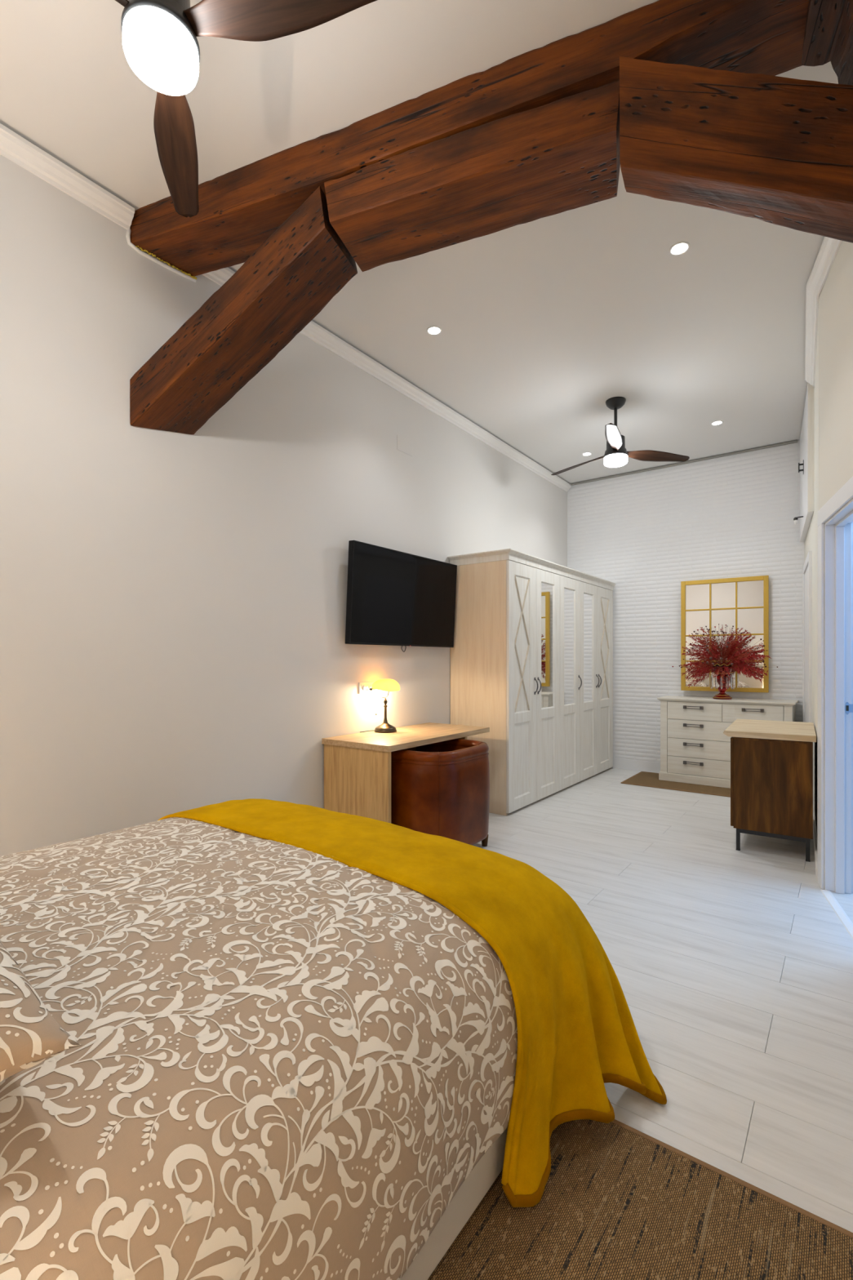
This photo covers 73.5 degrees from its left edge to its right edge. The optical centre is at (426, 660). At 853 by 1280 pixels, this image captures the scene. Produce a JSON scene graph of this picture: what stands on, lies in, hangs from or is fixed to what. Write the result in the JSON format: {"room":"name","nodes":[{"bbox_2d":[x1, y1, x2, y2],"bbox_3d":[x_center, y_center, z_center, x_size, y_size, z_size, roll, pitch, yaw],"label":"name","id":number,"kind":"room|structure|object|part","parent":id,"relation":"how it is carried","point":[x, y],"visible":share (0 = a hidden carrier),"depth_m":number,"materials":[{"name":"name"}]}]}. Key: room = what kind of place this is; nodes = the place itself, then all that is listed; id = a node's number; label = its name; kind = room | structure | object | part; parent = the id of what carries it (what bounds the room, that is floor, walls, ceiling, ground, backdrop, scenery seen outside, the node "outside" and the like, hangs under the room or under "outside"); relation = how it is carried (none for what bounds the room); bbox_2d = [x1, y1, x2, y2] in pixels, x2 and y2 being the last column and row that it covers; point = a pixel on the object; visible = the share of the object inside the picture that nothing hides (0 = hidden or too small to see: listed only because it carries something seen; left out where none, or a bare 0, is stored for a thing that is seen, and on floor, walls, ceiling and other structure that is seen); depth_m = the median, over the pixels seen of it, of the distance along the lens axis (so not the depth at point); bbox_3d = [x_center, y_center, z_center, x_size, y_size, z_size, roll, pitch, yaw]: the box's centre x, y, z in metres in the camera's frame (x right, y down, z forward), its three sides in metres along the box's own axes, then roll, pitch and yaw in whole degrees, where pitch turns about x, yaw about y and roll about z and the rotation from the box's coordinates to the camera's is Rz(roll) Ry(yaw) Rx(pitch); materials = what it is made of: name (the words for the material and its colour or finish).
{"room":"bedroom","nodes":[
{"label":"bedroom","id":0,"kind":"room"},
{"bbox_2d":[0,154,567,856],"bbox_3d":[-0.475,-0.446,4.144,0.150,3.409,7.200,0,0,36],"label":"wall","id":1,"kind":"structure","parent":0,"point":[173,605],"depth_m":2.93,"materials":[{"name":"paint"}]},
{"bbox_2d":[0,123,134,230],"bbox_3d":[-1.927,-2.095,2.003,0.060,0.079,1.770,0,0,36],"label":"trim","id":2,"kind":"structure","parent":1,"relation":"attached to","point":[13,147],"depth_m":2.47,"materials":[{"name":"white wood"}]},
{"bbox_2d":[129,186,357,435],"bbox_3d":[-0.857,-1.538,2.681,1.082,0.822,0.328,0,0,22],"label":"beam","id":3,"kind":"structure","parent":1,"relation":"attached to","point":[297,271],"depth_m":2.59,"materials":[{"name":"brown wood"}]},
{"bbox_2d":[358,681,381,693],"bbox_3d":[-0.410,0.192,4.095,0.013,0.080,0.234,0,0,36],"label":"socket plate","id":4,"kind":"object","parent":1,"relation":"attached to","point":[362,686],"visible":0.65,"depth_m":4.06,"materials":[{"name":"plastic"}]},
{"bbox_2d":[361,684,366,691],"bbox_3d":[-0.443,0.193,4.043,0.003,0.052,0.052,0,0,36],"label":"socket","id":5,"kind":"object","parent":4,"relation":"attached to","point":[363,686],"depth_m":4.04,"materials":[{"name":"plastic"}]},
{"bbox_2d":[368,684,373,691],"bbox_3d":[-0.400,0.193,4.101,0.003,0.052,0.052,0,0,36],"label":"socket","id":6,"kind":"object","parent":4,"relation":"attached to","point":[369,685],"depth_m":4.09,"materials":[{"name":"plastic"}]},
{"bbox_2d":[201,267,571,492],"bbox_3d":[0.272,-2.095,4.978,0.060,0.079,4.930,0,0,36],"label":"trim","id":7,"kind":"structure","parent":1,"relation":"attached to","point":[313,331],"depth_m":4.39,"materials":[{"name":"white wood"}]},
{"bbox_2d":[345,540,457,652],"bbox_3d":[-0.150,-0.437,4.351,0.091,0.744,1.254,0,0,36],"label":"television","id":8,"kind":"object","parent":1,"relation":"attached to","point":[394,597],"visible":1,"depth_m":4.22,"materials":[{"name":"plastic"}]},
{"bbox_2d":[397,435,412,456],"bbox_3d":[-0.167,-1.665,4.432,0.002,0.110,0.190,0,0,36],"label":"cover","id":9,"kind":"object","parent":1,"relation":"attached to","point":[405,446],"visible":1,"depth_m":4.42,"materials":[{"name":"paint"}]},
{"bbox_2d":[0,0,838,484],"bbox_3d":[1.169,-2.200,3.053,4.150,0.100,7.500,0,0,36],"label":"ceiling","id":10,"kind":"structure","parent":0,"point":[544,322],"depth_m":3.08,"materials":[{"name":"paint"}]},
{"bbox_2d":[115,0,377,217],"bbox_3d":[-0.575,-1.886,1.524,1.013,0.528,1.150,0,0,13],"label":"ceiling fan","id":11,"kind":"object","parent":10,"relation":"hanging from","point":[160,43],"visible":1,"depth_m":1.53,"materials":[{"name":"brown wood"}]},
{"bbox_3d":[-0.973,-1.714,1.290,0.122,0.049,0.585,0,0,43],"label":"blade","id":12,"kind":"part","parent":11,"relation":"part of","materials":[{"name":"brown wood"}]},
{"bbox_2d":[122,5,199,96],"bbox_3d":[-0.724,-1.652,1.561,0.189,0.060,0.189,0,0,13],"label":"diffuser","id":13,"kind":"object","parent":11,"relation":"attached to","point":[160,46],"depth_m":1.52,"materials":[{"name":"white"}]},
{"bbox_3d":[-0.834,-1.714,1.912,0.122,0.049,0.585,0,0,-17],"label":"blade","id":14,"kind":"part","parent":11,"relation":"part of","materials":[{"name":"brown wood"}]},
{"bbox_3d":[-0.365,-1.714,1.481,0.585,0.049,0.122,0,0,13],"label":"blade","id":15,"kind":"part","parent":11,"relation":"part of","materials":[{"name":"brown wood"}]},
{"bbox_2d":[426,325,441,335],"bbox_3d":[0.050,-2.147,3.718,0.100,0.005,0.100,0,0,36],"label":"recessed light","id":16,"kind":"object","parent":10,"relation":"in","point":[433,330],"visible":1,"depth_m":3.71,"materials":[{"name":"white"}]},
{"bbox_2d":[125,0,808,282],"bbox_3d":[0.107,-2.064,2.279,3.192,0.197,0.350,0,0,22],"label":"roof beam","id":17,"kind":"structure","parent":10,"relation":"attached to","point":[240,209],"depth_m":2.10,"materials":[{"name":"wood"}]},
{"bbox_2d":[324,80,620,271],"bbox_3d":[0.161,-1.865,2.261,1.171,0.181,0.314,0,0,22],"label":"beam","id":18,"kind":"structure","parent":17,"relation":"attached to","point":[562,155],"depth_m":2.17,"materials":[{"name":"brown wood"}]},
{"bbox_2d":[582,452,591,456],"bbox_3d":[1.669,-2.147,5.942,0.100,0.005,0.100,0,0,36],"label":"recessed light","id":19,"kind":"object","parent":10,"relation":"in","point":[585,454],"visible":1,"depth_m":5.94,"materials":[{"name":"white plastic"}]},
{"bbox_2d":[551,396,689,475],"bbox_3d":[1.718,-1.886,4.752,1.013,0.528,1.150,0,0,-9],"label":"ceiling fan","id":20,"kind":"object","parent":10,"relation":"hanging from","point":[616,455],"visible":1,"depth_m":4.71,"materials":[{"name":"brown wood"}]},
{"bbox_3d":[1.333,-1.714,5.014,0.122,0.049,0.585,0,0,-39],"label":"blade","id":21,"kind":"part","parent":20,"relation":"part of","materials":[{"name":"brown wood"}]},
{"bbox_3d":[1.437,-1.714,4.386,0.122,0.049,0.585,0,0,21],"label":"blade","id":22,"kind":"part","parent":20,"relation":"part of","materials":[{"name":"brown wood"}]},
{"bbox_2d":[604,453,627,467],"bbox_3d":[1.566,-1.652,4.730,0.189,0.060,0.189,0,0,-9],"label":"diffuser","id":23,"kind":"object","parent":20,"relation":"attached to","point":[611,460],"depth_m":4.67,"materials":[{"name":"white"}]},
{"bbox_3d":[1.929,-1.714,4.790,0.585,0.049,0.122,0,0,-9],"label":"blade","id":24,"kind":"part","parent":20,"relation":"part of","materials":[{"name":"brown wood"}]},
{"bbox_2d":[669,241,689,255],"bbox_3d":[1.319,-2.147,2.979,0.100,0.005,0.100,0,0,36],"label":"recessed light","id":25,"kind":"object","parent":10,"relation":"in","point":[681,247],"visible":1,"depth_m":2.97,"materials":[{"name":"white plastic"}]},
{"bbox_2d":[711,420,723,425],"bbox_3d":[2.627,-2.147,5.166,0.100,0.005,0.100,0,0,36],"label":"recessed light","id":26,"kind":"object","parent":10,"relation":"in","point":[718,422],"visible":1,"depth_m":5.16,"materials":[{"name":"white"}]},
{"bbox_2d":[472,768,852,1232],"bbox_3d":[1.390,1.300,2.890,4.600,0.100,7.500,0,0,36],"label":"floor","id":27,"kind":"structure","parent":0,"point":[733,968],"depth_m":2.31,"materials":[{"name":"white wood"}]},
{"bbox_2d":[321,722,489,822],"bbox_3d":[-0.099,0.878,4.030,0.574,0.744,1.187,0,0,36],"label":"desk","id":28,"kind":"object","parent":27,"relation":"on","point":[357,766],"visible":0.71,"depth_m":3.60,"materials":[{"name":"brown wood"}]},
{"bbox_3d":[-0.441,0.896,3.576,0.550,0.708,0.028,0,0,36],"label":"panel","id":29,"kind":"part","parent":28,"relation":"part of","materials":[{"name":"brown wood"}]},
{"bbox_2d":[360,679,399,733],"bbox_3d":[-0.321,0.319,4.054,0.190,0.374,0.326,0,0,36],"label":"desk lamp","id":30,"kind":"object","parent":28,"relation":"on","point":[386,685],"visible":1,"depth_m":4.02,"materials":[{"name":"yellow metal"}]},
{"bbox_3d":[-0.291,0.174,4.080,0.156,0.084,0.230,0,0,26],"label":"lamp shade","id":31,"kind":"part","parent":30,"relation":"part of","materials":[{"name":"yellow glass"}]},
{"bbox_3d":[0.068,0.896,4.272,0.540,0.708,0.028,0,0,36],"label":"panel","id":32,"kind":"part","parent":28,"relation":"part of","materials":[{"name":"brown wood"}]},
{"bbox_2d":[391,738,489,846],"bbox_3d":[0.034,0.900,3.799,0.662,0.700,0.704,0,0,36],"label":"tub chair","id":33,"kind":"object","parent":27,"relation":"on","point":[442,788],"visible":0.77,"depth_m":3.48,"materials":[{"name":"leather"}]},
{"bbox_3d":[0.393,1.212,3.857,0.052,0.076,0.052,0,0,36],"label":"leg","id":34,"kind":"part","parent":33,"relation":"part of","materials":[{"name":"brown wood"}]},
{"bbox_2d":[400,1126,507,1279],"bbox_3d":[-0.785,0.670,1.479,1.780,1.160,2.065,0,0,36],"label":"bed","id":35,"kind":"object","parent":27,"relation":"on","point":[487,1169],"visible":0.02,"depth_m":1.21,"materials":[{"name":"beige wood"}]},
{"bbox_2d":[0,817,517,1279],"bbox_3d":[-0.725,0.848,1.565,1.790,0.478,1.980,0,0,36],"label":"duvet","id":36,"kind":"object","parent":35,"relation":"on","point":[291,1062],"visible":0.81,"depth_m":1.04,"materials":[{"name":"beige fabric"}]},
{"bbox_2d":[0,940,81,1081],"bbox_3d":[-0.926,0.509,0.871,0.770,0.194,0.500,0,0,43],"label":"pillow","id":37,"kind":"object","parent":36,"relation":"on","point":[29,1035],"visible":1,"depth_m":0.78,"materials":[{"name":"beige fabric"}]},
{"bbox_2d":[0,1049,67,1081],"bbox_3d":[-0.927,0.563,0.872,0.764,0.085,0.497,2,1,43],"label":"print","id":38,"kind":"object","parent":37,"relation":"attached to","point":[10,1065],"depth_m":0.76},
{"bbox_2d":[157,798,666,1207],"bbox_3d":[-0.256,0.921,2.031,1.998,0.648,0.671,0,0,36],"label":"throw blanket","id":39,"kind":"object","parent":36,"relation":"on","point":[577,1033],"visible":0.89,"depth_m":1.60,"materials":[{"name":"yellow fabric"}]},
{"bbox_2d":[448,548,616,815],"bbox_3d":[1.186,0.178,5.750,0.602,2.143,2.556,0,0,36],"label":"wardrobe","id":40,"kind":"object","parent":27,"relation":"on","point":[531,655],"visible":0.97,"depth_m":4.95,"materials":[{"name":"beige wood"}]},
{"bbox_3d":[0.429,0.219,4.775,0.544,2.062,0.020,0,0,36],"label":"panel","id":41,"kind":"part","parent":40,"relation":"part of","materials":[{"name":"beige wood"}]},
{"bbox_3d":[0.802,0.210,4.800,0.022,2.036,0.501,0,0,36],"label":"door","id":42,"kind":"part","parent":40,"relation":"part of","materials":[{"name":"white wood"}]},
{"bbox_3d":[1.186,-0.853,5.750,0.602,0.081,2.556,0,0,36],"label":"crown moulding","id":43,"kind":"part","parent":40,"relation":"part of","materials":[{"name":"white wood"}]},
{"bbox_2d":[541,582,553,707],"bbox_3d":[1.097,-0.136,5.199,0.004,1.119,0.262,0,0,36],"label":"mirror","id":44,"kind":"object","parent":40,"relation":"attached to","point":[547,588],"depth_m":5.20,"materials":[{"name":"clear glass"}]},
{"bbox_3d":[1.102,0.210,5.206,0.022,2.036,0.501,0,0,36],"label":"door","id":45,"kind":"part","parent":40,"relation":"part of","materials":[{"name":"white wood"}]},
{"bbox_2d":[564,588,573,704],"bbox_3d":[1.397,-0.136,5.604,0.004,1.119,0.262,0,0,36],"label":"mirror","id":46,"kind":"object","parent":40,"relation":"attached to","point":[568,593],"depth_m":5.59,"materials":[{"name":"clear glass"}]},
{"bbox_3d":[1.402,0.210,5.612,0.022,2.036,0.501,0,0,36],"label":"door","id":47,"kind":"part","parent":40,"relation":"part of","materials":[{"name":"white wood"}]},
{"bbox_2d":[583,593,592,701],"bbox_3d":[1.697,-0.136,6.010,0.004,1.119,0.262,0,0,36],"label":"mirror","id":48,"kind":"object","parent":40,"relation":"attached to","point":[588,597],"depth_m":6.01,"materials":[{"name":"clear glass"}]},
{"bbox_3d":[1.702,0.210,6.017,0.022,2.036,0.501,0,0,36],"label":"door","id":49,"kind":"part","parent":40,"relation":"part of","materials":[{"name":"white wood"}]},
{"bbox_3d":[2.002,0.210,6.423,0.022,2.036,0.501,0,0,36],"label":"door","id":50,"kind":"part","parent":40,"relation":"part of","materials":[{"name":"white wood"}]},
{"bbox_2d":[427,1119,852,1279],"bbox_3d":[0.288,1.245,0.731,1.083,0.010,1.576,0,0,36],"label":"rug","id":51,"kind":"object","parent":27,"relation":"on","point":[618,1201],"visible":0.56,"depth_m":1.25,"materials":[{"name":"wicker"}]},
{"bbox_2d":[620,771,730,797],"bbox_3d":[2.782,1.245,5.682,1.458,0.010,0.733,0,0,36],"label":"rug","id":52,"kind":"object","parent":27,"relation":"on","point":[646,779],"visible":0.54,"depth_m":5.68,"materials":[{"name":"wicker"}]},
{"bbox_2d":[657,695,798,788],"bbox_3d":[3.013,0.812,5.756,1.212,0.856,0.421,0,0,36],"label":"dresser","id":53,"kind":"object","parent":52,"relation":"on","point":[695,748],"visible":0.62,"depth_m":5.71,"materials":[{"name":"white wood"}]},
{"bbox_3d":[2.469,0.789,5.940,0.066,0.742,0.018,0,0,36],"label":"corner post","id":54,"kind":"part","parent":53,"relation":"part of","materials":[{"name":"white wood"}]},
{"bbox_3d":[2.685,1.034,5.752,0.184,0.032,0.025,0,0,36],"label":"handle","id":55,"kind":"part","parent":53,"relation":"part of","materials":[{"name":"grey metal"}]},
{"bbox_3d":[2.685,0.846,5.752,0.184,0.032,0.025,0,0,36],"label":"handle","id":56,"kind":"part","parent":53,"relation":"part of","materials":[{"name":"grey metal"}]},
{"bbox_3d":[2.685,0.653,5.752,0.184,0.032,0.025,0,0,36],"label":"handle","id":57,"kind":"part","parent":53,"relation":"part of","materials":[{"name":"grey metal"}]},
{"bbox_3d":[2.685,0.471,5.752,0.184,0.032,0.025,0,0,36],"label":"handle","id":58,"kind":"part","parent":53,"relation":"part of","materials":[{"name":"grey metal"}]},
{"bbox_3d":[2.702,0.510,5.766,0.509,0.178,0.018,0,0,36],"label":"drawer","id":59,"kind":"part","parent":53,"relation":"part of","materials":[{"name":"white wood"}]},
{"bbox_3d":[2.908,1.069,5.614,1.022,0.171,0.018,0,0,36],"label":"drawer","id":60,"kind":"part","parent":53,"relation":"part of","materials":[{"name":"white wood"}]},
{"bbox_3d":[2.908,0.887,5.614,1.022,0.184,0.018,0,0,36],"label":"drawer","id":61,"kind":"part","parent":53,"relation":"part of","materials":[{"name":"white wood"}]},
{"bbox_3d":[2.908,0.698,5.614,1.022,0.188,0.018,0,0,36],"label":"drawer","id":62,"kind":"part","parent":53,"relation":"part of","materials":[{"name":"white wood"}]},
{"bbox_2d":[710,663,734,699],"bbox_3d":[2.962,0.208,5.720,0.220,0.353,0.218,0,0,36],"label":"vase","id":63,"kind":"object","parent":53,"relation":"on","point":[722,688],"visible":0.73,"depth_m":5.67,"materials":[{"name":"clear glass"}]},
{"bbox_3d":[2.962,0.263,5.720,0.172,0.244,0.172,0,0,36],"label":"stem and foot","id":64,"kind":"part","parent":63,"relation":"part of","materials":[{"name":"red glass"}]},
{"bbox_2d":[671,623,777,687],"bbox_3d":[2.898,-0.038,5.601,0.938,0.651,0.483,0,0,32],"label":"bouquet","id":65,"kind":"object","parent":63,"relation":"in","point":[736,659],"visible":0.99,"depth_m":5.64,"materials":[{"name":"red plant"}]},
{"bbox_3d":[3.114,0.510,5.461,0.509,0.178,0.018,0,0,36],"label":"drawer","id":66,"kind":"part","parent":53,"relation":"part of","materials":[{"name":"white wood"}]},
{"bbox_3d":[3.107,0.471,5.440,0.184,0.032,0.025,0,0,36],"label":"handle","id":67,"kind":"part","parent":53,"relation":"part of","materials":[{"name":"grey metal"}]},
{"bbox_3d":[3.349,0.789,5.289,0.066,0.742,0.018,0,0,36],"label":"corner post","id":68,"kind":"part","parent":53,"relation":"part of","materials":[{"name":"white wood"}]},
{"bbox_2d":[723,719,816,862],"bbox_3d":[2.431,0.857,4.031,0.511,0.787,0.918,0,0,33],"label":"sideboard","id":69,"kind":"object","parent":27,"relation":"on","point":[771,762],"visible":1,"depth_m":3.66,"materials":[{"name":"brown wood"}]},
{"bbox_3d":[2.139,0.803,3.961,0.018,0.583,0.425,0,0,33],"label":"door","id":70,"kind":"part","parent":69,"relation":"part of","materials":[{"name":"brown wood"}]},
{"bbox_3d":[2.059,1.189,3.775,0.022,0.114,0.022,0,0,33],"label":"leg","id":71,"kind":"part","parent":69,"relation":"part of","materials":[{"name":"black metal"}]},
{"bbox_3d":[2.448,1.118,4.019,0.405,0.028,0.856,0,0,33],"label":"leg rail","id":72,"kind":"part","parent":69,"relation":"part of","materials":[{"name":"black metal"}]},
{"bbox_3d":[2.380,1.189,3.565,0.022,0.114,0.022,0,0,33],"label":"leg","id":73,"kind":"part","parent":69,"relation":"part of","materials":[{"name":"black metal"}]},
{"bbox_2d":[567,440,804,773],"bbox_3d":[2.876,-0.446,6.263,3.020,3.409,0.209,0,0,36],"label":"wall","id":74,"kind":"structure","parent":0,"point":[647,533],"depth_m":6.26,"materials":[{"name":"paint"}]},
{"bbox_2d":[571,440,797,485],"bbox_3d":[2.687,-2.136,6.247,2.305,0.016,0.032,0,0,36],"label":"trim","id":75,"kind":"structure","parent":74,"relation":"attached to","point":[796,441],"depth_m":6.13,"materials":[{"name":"white wood"}]},
{"bbox_2d":[680,575,768,693],"bbox_3d":[3.072,-0.265,5.912,0.806,1.166,0.044,0,0,33],"label":"wall mirror","id":76,"kind":"object","parent":74,"relation":"attached to","point":[739,602],"visible":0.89,"depth_m":5.89,"materials":[{"name":"gold metal"}]},
{"bbox_3d":[2.871,-0.670,6.043,0.240,0.270,0.004,0,0,33],"label":"mirror pane","id":77,"kind":"part","parent":76,"relation":"part of","materials":[{"name":"silver metal"}]},
{"bbox_3d":[2.871,-0.400,6.043,0.240,0.270,0.004,0,0,33],"label":"mirror pane","id":78,"kind":"part","parent":76,"relation":"part of","materials":[{"name":"clear glass"}]},
{"bbox_3d":[2.871,-0.130,6.043,0.240,0.270,0.004,0,0,33],"label":"mirror pane","id":79,"kind":"part","parent":76,"relation":"part of","materials":[{"name":"clear glass"}]},
{"bbox_3d":[2.871,0.140,6.043,0.240,0.270,0.004,0,0,33],"label":"mirror pane","id":80,"kind":"part","parent":76,"relation":"part of","materials":[{"name":"clear glass"}]},
{"bbox_3d":[3.072,-0.670,5.912,0.240,0.270,0.004,0,0,33],"label":"mirror pane","id":81,"kind":"part","parent":76,"relation":"part of","materials":[{"name":"silver metal"}]},
{"bbox_3d":[3.072,-0.400,5.912,0.240,0.270,0.004,0,0,33],"label":"mirror pane","id":82,"kind":"part","parent":76,"relation":"part of","materials":[{"name":"silver metal"}]},
{"bbox_3d":[3.072,-0.130,5.912,0.240,0.270,0.004,0,0,33],"label":"mirror pane","id":83,"kind":"part","parent":76,"relation":"part of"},
{"bbox_3d":[3.072,0.140,5.912,0.240,0.270,0.004,0,0,33],"label":"mirror pane","id":84,"kind":"part","parent":76,"relation":"part of","materials":[{"name":"clear glass"}]},
{"bbox_3d":[3.273,-0.670,5.780,0.240,0.270,0.004,0,0,33],"label":"mirror pane","id":85,"kind":"part","parent":76,"relation":"part of","materials":[{"name":"clear glass"}]},
{"bbox_3d":[3.273,-0.400,5.780,0.240,0.270,0.004,0,0,33],"label":"mirror pane","id":86,"kind":"part","parent":76,"relation":"part of","materials":[{"name":"clear glass"}]},
{"bbox_3d":[3.273,-0.130,5.780,0.240,0.270,0.004,0,0,33],"label":"mirror pane","id":87,"kind":"part","parent":76,"relation":"part of","materials":[{"name":"silver metal"}]},
{"bbox_3d":[3.273,0.140,5.780,0.240,0.270,0.004,0,0,33],"label":"mirror pane","id":88,"kind":"part","parent":76,"relation":"part of","materials":[{"name":"silver metal"}]},
{"bbox_2d":[804,240,852,853],"bbox_3d":[1.978,-0.446,2.304,0.391,3.409,7.350,0,0,26],"label":"wall","id":89,"kind":"structure","parent":0,"point":[833,377],"depth_m":2.98,"materials":[{"name":"paint"}]},
{"bbox_2d":[619,56,852,243],"bbox_3d":[1.127,-1.548,1.758,1.001,0.827,0.218,0,0,22],"label":"beam","id":90,"kind":"structure","parent":89,"relation":"attached to","point":[769,148],"depth_m":1.74,"materials":[{"name":"brown wood"}]},
{"bbox_2d":[793,382,813,542],"bbox_3d":[3.255,-1.637,4.963,0.112,0.995,1.344,0,0,31],"label":"hatch","id":91,"kind":"object","parent":89,"relation":"attached to","point":[806,466],"visible":0.98,"depth_m":4.49,"materials":[{"name":"paint"}]},
{"bbox_3d":[3.219,-1.660,4.909,0.038,0.120,0.024,0,0,31],"label":"handle","id":92,"kind":"part","parent":91,"relation":"part of","materials":[{"name":"black metal"}]},
{"bbox_3d":[3.289,-1.640,4.950,0.040,0.990,1.331,0,0,31],"label":"hatch panel","id":93,"kind":"part","parent":91,"relation":"part of","materials":[{"name":"paint"}]},
{"bbox_2d":[803,550,812,722],"bbox_3d":[3.312,0.185,4.969,0.024,2.130,0.934,0,0,31],"label":"door","id":94,"kind":"structure","parent":89,"relation":"in","point":[807,566],"depth_m":4.87,"materials":[{"name":"paint"}]},
{"bbox_2d":[813,816,817,880],"bbox_3d":[2.581,1.215,3.794,0.013,0.070,1.312,0,0,33],"label":"baseboard","id":95,"kind":"structure","parent":89,"relation":"attached to","point":[815,853],"depth_m":3.59,"materials":[{"name":"white wood"}]},
{"bbox_2d":[804,236,842,386],"bbox_3d":[2.209,-2.095,3.151,0.181,0.079,2.661,0,0,28],"label":"trim","id":96,"kind":"structure","parent":89,"relation":"attached to","point":[828,250],"depth_m":3.26,"materials":[{"name":"white wood"}]},
{"bbox_2d":[801,0,852,85],"bbox_3d":[0.990,-1.821,0.868,0.384,0.445,2.050,0,0,23],"label":"beam","id":97,"kind":"structure","parent":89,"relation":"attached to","point":[828,30],"depth_m":1.74,"materials":[{"name":"brown wood"}]},
{"bbox_2d":[817,475,852,893],"bbox_3d":[2.071,0.206,2.728,0.148,2.088,0.976,0,0,23],"label":"door frame","id":98,"kind":"structure","parent":89,"relation":"in","point":[835,536],"depth_m":3.07,"materials":[{"name":"paint"}]},
{"bbox_3d":[2.267,0.255,3.062,0.038,0.068,0.004,0,0,23],"label":"strike plate","id":99,"kind":"part","parent":98,"relation":"part of","materials":[{"name":"metal"}]},
{"bbox_2d":[820,889,852,938],"bbox_3d":[2.018,1.247,2.751,0.048,0.006,0.768,0,0,23],"label":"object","id":100,"kind":"structure","parent":89,"relation":"attached to","point":[839,911],"depth_m":2.84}
]}

